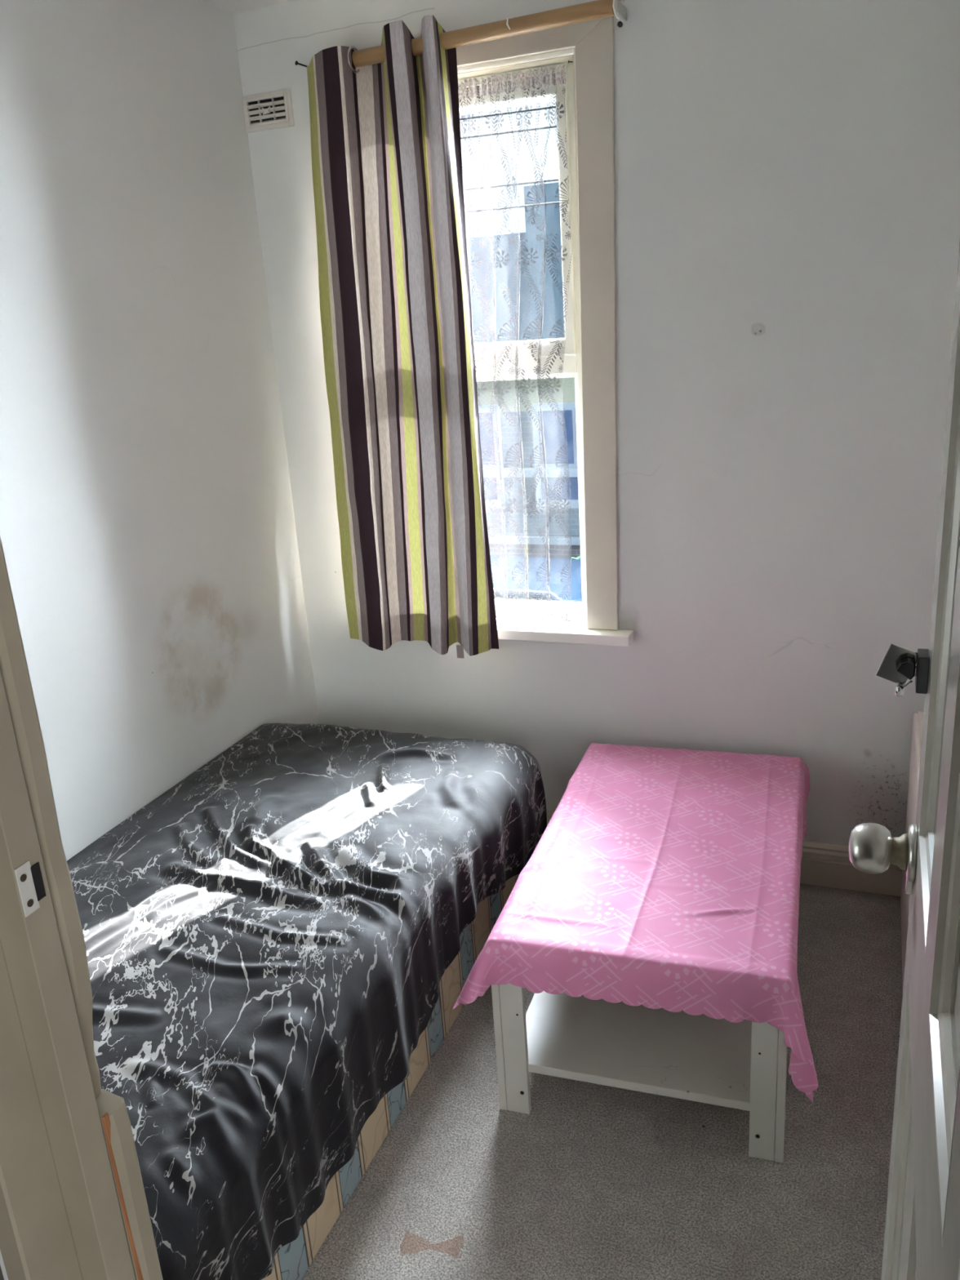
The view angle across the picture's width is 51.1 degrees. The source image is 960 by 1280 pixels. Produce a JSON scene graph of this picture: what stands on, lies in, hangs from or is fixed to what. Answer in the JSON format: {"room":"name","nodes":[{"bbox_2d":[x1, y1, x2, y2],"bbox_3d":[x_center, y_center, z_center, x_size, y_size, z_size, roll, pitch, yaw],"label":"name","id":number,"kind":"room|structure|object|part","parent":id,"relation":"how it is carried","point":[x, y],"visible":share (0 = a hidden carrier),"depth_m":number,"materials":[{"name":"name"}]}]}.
{"room":"bedroom","nodes":[
{"label":"bedroom","id":0,"kind":"room"},
{"bbox_2d":[0,1266,4,1279],"bbox_3d":[-0.275,0.555,-0.492,2.200,2.478,2.295,3,19,21],"label":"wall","id":1,"kind":"structure","parent":0,"point":[1,1273],"depth_m":0.86,"materials":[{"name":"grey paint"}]},
{"bbox_2d":[0,536,163,1279],"bbox_3d":[-0.380,0.336,0.840,0.083,2.100,0.114,3,19,21],"label":"door frame","id":2,"kind":"structure","parent":1,"relation":"attached to","point":[73,1206],"depth_m":0.83,"materials":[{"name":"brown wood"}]},
{"bbox_3d":[-0.352,0.194,0.782,0.001,0.042,0.015,3,19,21],"label":"strike plate","id":3,"kind":"part","parent":2,"relation":"part of","materials":[{"name":"grey metal"}]},
{"bbox_2d":[848,240,959,1279],"bbox_3d":[0.375,0.319,0.888,0.110,1.990,0.700,3,19,21],"label":"door","id":4,"kind":"structure","parent":1,"relation":"in","point":[922,1237],"depth_m":0.95,"materials":[{"name":"white paint"}]},
{"bbox_3d":[0.463,0.243,1.172,0.062,0.058,0.058,3,19,21],"label":"knob","id":5,"kind":"part","parent":4,"relation":"part of","materials":[{"name":"silver metal"}]},
{"bbox_3d":[0.466,0.028,1.121,0.045,0.050,0.003,3,19,21],"label":"hinged plate","id":6,"kind":"part","parent":4,"relation":"part of","materials":[{"name":"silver metal"}]},
{"bbox_3d":[0.487,0.728,1.166,0.016,0.630,0.220,3,19,21],"label":"moulding","id":7,"kind":"part","parent":4,"relation":"part of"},
{"bbox_3d":[0.374,0.824,0.888,0.016,0.630,0.230,3,19,21],"label":"moulding","id":8,"kind":"part","parent":4,"relation":"part of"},
{"bbox_3d":[0.428,-0.149,0.886,0.016,0.845,0.220,3,19,21],"label":"moulding","id":9,"kind":"part","parent":4,"relation":"part of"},
{"bbox_3d":[0.315,-0.053,0.608,0.016,0.845,0.230,3,19,21],"label":"moulding","id":10,"kind":"part","parent":4,"relation":"part of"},
{"bbox_3d":[0.325,-0.052,0.604,0.006,0.855,0.240,3,19,21],"label":"panel","id":11,"kind":"part","parent":4,"relation":"part of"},
{"bbox_2d":[0,1250,8,1279],"bbox_3d":[-0.491,0.182,0.806,1.905,2.428,0.130,3,19,21],"label":"wall","id":12,"kind":"structure","parent":0,"point":[2,1263],"depth_m":0.86,"materials":[{"name":"paint"}]},
{"bbox_2d":[0,0,319,860],"bbox_3d":[-1.019,-0.226,2.194,0.120,2.428,2.480,3,19,21],"label":"wall","id":13,"kind":"structure","parent":0,"point":[148,531],"depth_m":2.45,"materials":[{"name":"paint"}]},
{"bbox_2d":[200,0,300,13],"bbox_3d":[0.160,-1.348,1.295,2.805,0.100,2.435,3,19,21],"label":"ceiling","id":14,"kind":"structure","parent":0,"point":[233,6],"depth_m":2.65,"materials":[{"name":"white paint"}]},
{"bbox_2d":[233,0,959,846],"bbox_3d":[0.319,-0.510,2.802,1.905,2.428,0.125,3,19,21],"label":"wall","id":15,"kind":"structure","parent":0,"point":[787,172],"depth_m":2.57,"materials":[{"name":"paint"}]},
{"bbox_2d":[242,88,294,133],"bbox_3d":[-0.584,-1.454,2.762,0.152,0.090,0.015,3,19,21],"label":"air vent","id":16,"kind":"object","parent":15,"relation":"in","point":[273,109],"visible":1,"depth_m":2.76,"materials":[{"name":"white plastic"}]},
{"bbox_3d":[-0.586,-1.453,2.757,0.025,0.019,0.005,3,19,21],"label":"damper knob","id":17,"kind":"part","parent":16,"relation":"part of","materials":[{"name":"plastic"}]},
{"bbox_2d":[294,60,306,66],"bbox_3d":[-0.474,-1.534,2.676,0.011,0.012,0.040,11,23,39],"label":"nail","id":18,"kind":"object","parent":15,"relation":"attached to","point":[296,63],"visible":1,"depth_m":2.67,"materials":[{"name":"grey metal"}]},
{"bbox_2d":[306,15,634,646],"bbox_3d":[-0.013,-0.779,2.808,0.885,1.572,0.187,3,19,21],"label":"window","id":19,"kind":"structure","parent":15,"relation":"in","point":[589,342],"depth_m":2.62,"materials":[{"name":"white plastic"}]},
{"bbox_3d":[-0.071,-1.484,2.542,0.832,0.063,0.016,3,19,21],"label":"architrave","id":20,"kind":"part","parent":19,"relation":"part of","materials":[{"name":"paint"}]},
{"bbox_3d":[-0.067,-1.452,2.566,0.638,0.014,0.016,3,19,21],"label":"bead moulding","id":21,"kind":"part","parent":19,"relation":"part of","materials":[{"name":"paint"}]},
{"bbox_3d":[-0.012,-1.121,2.747,0.560,0.680,0.076,3,19,21],"label":"sash","id":22,"kind":"part","parent":19,"relation":"part of","materials":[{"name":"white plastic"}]},
{"bbox_3d":[0.009,-0.773,2.868,0.639,1.473,0.060,3,19,21],"label":"frame","id":23,"kind":"part","parent":19,"relation":"part of","materials":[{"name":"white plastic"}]},
{"bbox_3d":[0.313,-0.763,2.637,0.112,1.539,0.016,3,19,21],"label":"architrave","id":24,"kind":"part","parent":19,"relation":"part of","materials":[{"name":"paint"}]},
{"bbox_3d":[0.226,-1.423,2.471,0.020,0.007,0.010,3,19,21],"label":"nail","id":25,"kind":"object","parent":19,"relation":"attached to","visible":0},
{"bbox_2d":[457,62,573,622],"bbox_3d":[0.071,-0.748,2.779,0.455,1.451,0.032,3,19,21],"label":"curtain","id":26,"kind":"object","parent":25,"relation":"hanging from","point":[539,73],"visible":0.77,"depth_m":2.73,"materials":[{"name":"white fabric"}]},
{"bbox_2d":[612,0,626,27],"bbox_3d":[0.333,-1.462,2.340,0.027,0.072,0.097,3,19,21],"label":"bracket","id":27,"kind":"object","parent":15,"relation":"attached to","point":[620,10],"visible":1,"depth_m":2.32,"materials":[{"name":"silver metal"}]},
{"bbox_2d":[351,0,614,66],"bbox_3d":[-0.031,-1.472,2.450,0.731,0.054,0.040,3,19,21],"label":"pole","id":28,"kind":"object","parent":27,"relation":"attached to","point":[598,9],"visible":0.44,"depth_m":2.40,"materials":[{"name":"brown wood"}]},
{"bbox_2d":[306,14,498,658],"bbox_3d":[-0.233,-0.745,2.782,0.507,1.653,0.098,4,19,25],"label":"curtain","id":29,"kind":"object","parent":28,"relation":"hanging from","point":[394,291],"visible":0.98,"depth_m":2.74,"materials":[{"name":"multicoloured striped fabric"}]},
{"bbox_3d":[0.328,-1.469,2.343,0.008,0.028,0.092,3,19,21],"label":"bracket plate","id":30,"kind":"part","parent":27,"relation":"part of","materials":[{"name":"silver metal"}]},
{"bbox_2d":[546,810,902,896],"bbox_3d":[0.367,0.605,3.088,1.905,0.128,0.019,3,19,21],"label":"baseboard","id":31,"kind":"structure","parent":15,"relation":"attached to","point":[824,864],"depth_m":2.83,"materials":[{"name":"beige paint"}]},
{"bbox_2d":[301,883,902,1279],"bbox_3d":[-0.112,1.426,0.993,2.805,0.100,4.600,3,19,21],"label":"floor","id":32,"kind":"structure","parent":0,"point":[597,1181],"depth_m":1.97,"materials":[{"name":"grey carpet"}]},
{"bbox_2d":[261,874,519,1279],"bbox_3d":[-0.564,0.774,2.183,0.816,0.466,1.835,3,19,21],"label":"bed","id":33,"kind":"object","parent":32,"relation":"on","point":[291,1261],"visible":0.02,"depth_m":2.09,"materials":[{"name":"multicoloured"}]},
{"bbox_2d":[66,723,546,1279],"bbox_3d":[-0.537,0.667,2.155,0.886,0.329,1.879,3,19,21],"label":"sheet","id":34,"kind":"object","parent":33,"relation":"on","point":[271,938],"visible":0.91,"depth_m":1.96,"materials":[{"name":"black fabric"}]},
{"bbox_2d":[491,982,787,1163],"bbox_3d":[0.455,0.660,2.426,0.577,0.411,0.987,2,19,18],"label":"coffee table","id":35,"kind":"object","parent":32,"relation":"on","point":[702,1058],"visible":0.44,"depth_m":2.08,"materials":[{"name":"white paint"}]},
{"bbox_3d":[0.071,0.816,2.097,0.065,0.365,0.061,2,19,18],"label":"leg","id":36,"kind":"part","parent":35,"relation":"part of","materials":[{"name":"white paint"}]},
{"bbox_2d":[453,742,817,1102],"bbox_3d":[0.447,0.563,2.378,0.708,0.223,1.102,2,19,18],"label":"tablecloth","id":37,"kind":"object","parent":35,"relation":"on","point":[668,879],"visible":1,"depth_m":2.12,"materials":[{"name":"pink fabric"}]},
{"bbox_2d":[525,991,778,1111],"bbox_3d":[0.462,0.752,2.455,0.543,0.020,0.961,2,19,18],"label":"shelf","id":38,"kind":"object","parent":35,"relation":"attached to","point":[702,1058],"depth_m":2.11,"materials":[{"name":"white paint"}]},
{"bbox_3d":[0.556,0.834,1.936,0.065,0.365,0.061,2,19,18],"label":"leg","id":39,"kind":"part","parent":35,"relation":"part of","materials":[{"name":"white paint"}]},
{"bbox_3d":[0.868,-0.120,1.465,0.120,2.428,2.480,3,19,21],"label":"wall","id":40,"kind":"structure","parent":0,"visible":0},
{"bbox_2d":[900,711,924,986],"bbox_3d":[0.984,0.606,2.171,0.096,0.544,1.065,3,19,21],"label":"radiator","id":41,"kind":"object","parent":40,"relation":"attached to","point":[917,723],"visible":0.1,"depth_m":2.45,"materials":[{"name":"beige metal"}]},
{"bbox_2d":[917,711,924,749],"bbox_3d":[0.962,0.350,2.092,0.066,0.008,1.065,3,19,21],"label":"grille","id":42,"kind":"object","parent":41,"relation":"attached to","point":[920,714],"depth_m":2.48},
{"label":"outside","id":43,"kind":"structure","parent":0,"visible":0},
{"bbox_3d":[3.429,-1.005,17.076,22.000,0.200,26.800,3,19,21],"label":"street","id":44,"kind":"object","parent":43,"visible":0},
{"bbox_2d":[466,182,580,559],"bbox_3d":[5.462,-3.939,15.659,13.500,5.980,6.450,3,19,21],"label":"house","id":45,"kind":"structure","parent":44,"relation":"on","point":[554,438],"depth_m":14.34,"materials":[{"name":"brick"}]},
{"bbox_3d":[-0.271,-2.724,14.957,1.050,1.270,0.015,3,19,21],"label":"pane","id":46,"kind":"part","parent":45,"relation":"part of","materials":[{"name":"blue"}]},
{"bbox_3d":[1.359,-2.633,14.328,1.050,1.270,0.015,3,19,21],"label":"pane","id":47,"kind":"part","parent":45,"relation":"part of","materials":[{"name":"blue glass"}]},
{"bbox_2d":[489,555,582,602],"bbox_3d":[0.593,-0.170,12.395,4.130,1.420,1.800,3,19,21],"label":"parked car","id":48,"kind":"object","parent":44,"relation":"on","point":[556,586],"visible":0.02,"depth_m":11.93,"materials":[{"name":"blue paint"}]},
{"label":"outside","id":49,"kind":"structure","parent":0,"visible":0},
{"bbox_2d":[459,105,555,119],"bbox_3d":[1.940,-5.428,9.799,20.025,0.143,0.023,2,19,18],"label":"cable","id":50,"kind":"object","parent":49,"point":[540,108],"visible":0.09,"depth_m":10.36,"materials":[{"name":"black plastic"}]},
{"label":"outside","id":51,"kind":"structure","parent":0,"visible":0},
{"bbox_2d":[460,124,556,139],"bbox_3d":[1.952,-5.257,9.854,20.025,0.143,0.023,2,19,18],"label":"cable","id":52,"kind":"object","parent":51,"point":[553,126],"visible":0.09,"depth_m":10.41,"materials":[{"name":"black plastic"}]},
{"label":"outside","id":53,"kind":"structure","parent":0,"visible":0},
{"bbox_2d":[462,177,558,191],"bbox_3d":[1.984,-4.781,10.005,20.025,0.143,0.023,2,19,18],"label":"cable","id":54,"kind":"object","parent":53,"point":[550,180],"visible":0.02,"depth_m":10.57,"materials":[{"name":"black plastic"}]},
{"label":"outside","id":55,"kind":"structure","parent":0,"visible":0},
{"bbox_2d":[464,201,559,213],"bbox_3d":[1.998,-4.572,10.072,20.025,0.143,0.023,2,19,18],"label":"cable","id":56,"kind":"object","parent":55,"point":[552,202],"visible":0.09,"depth_m":10.62,"materials":[{"name":"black plastic"}]}
]}

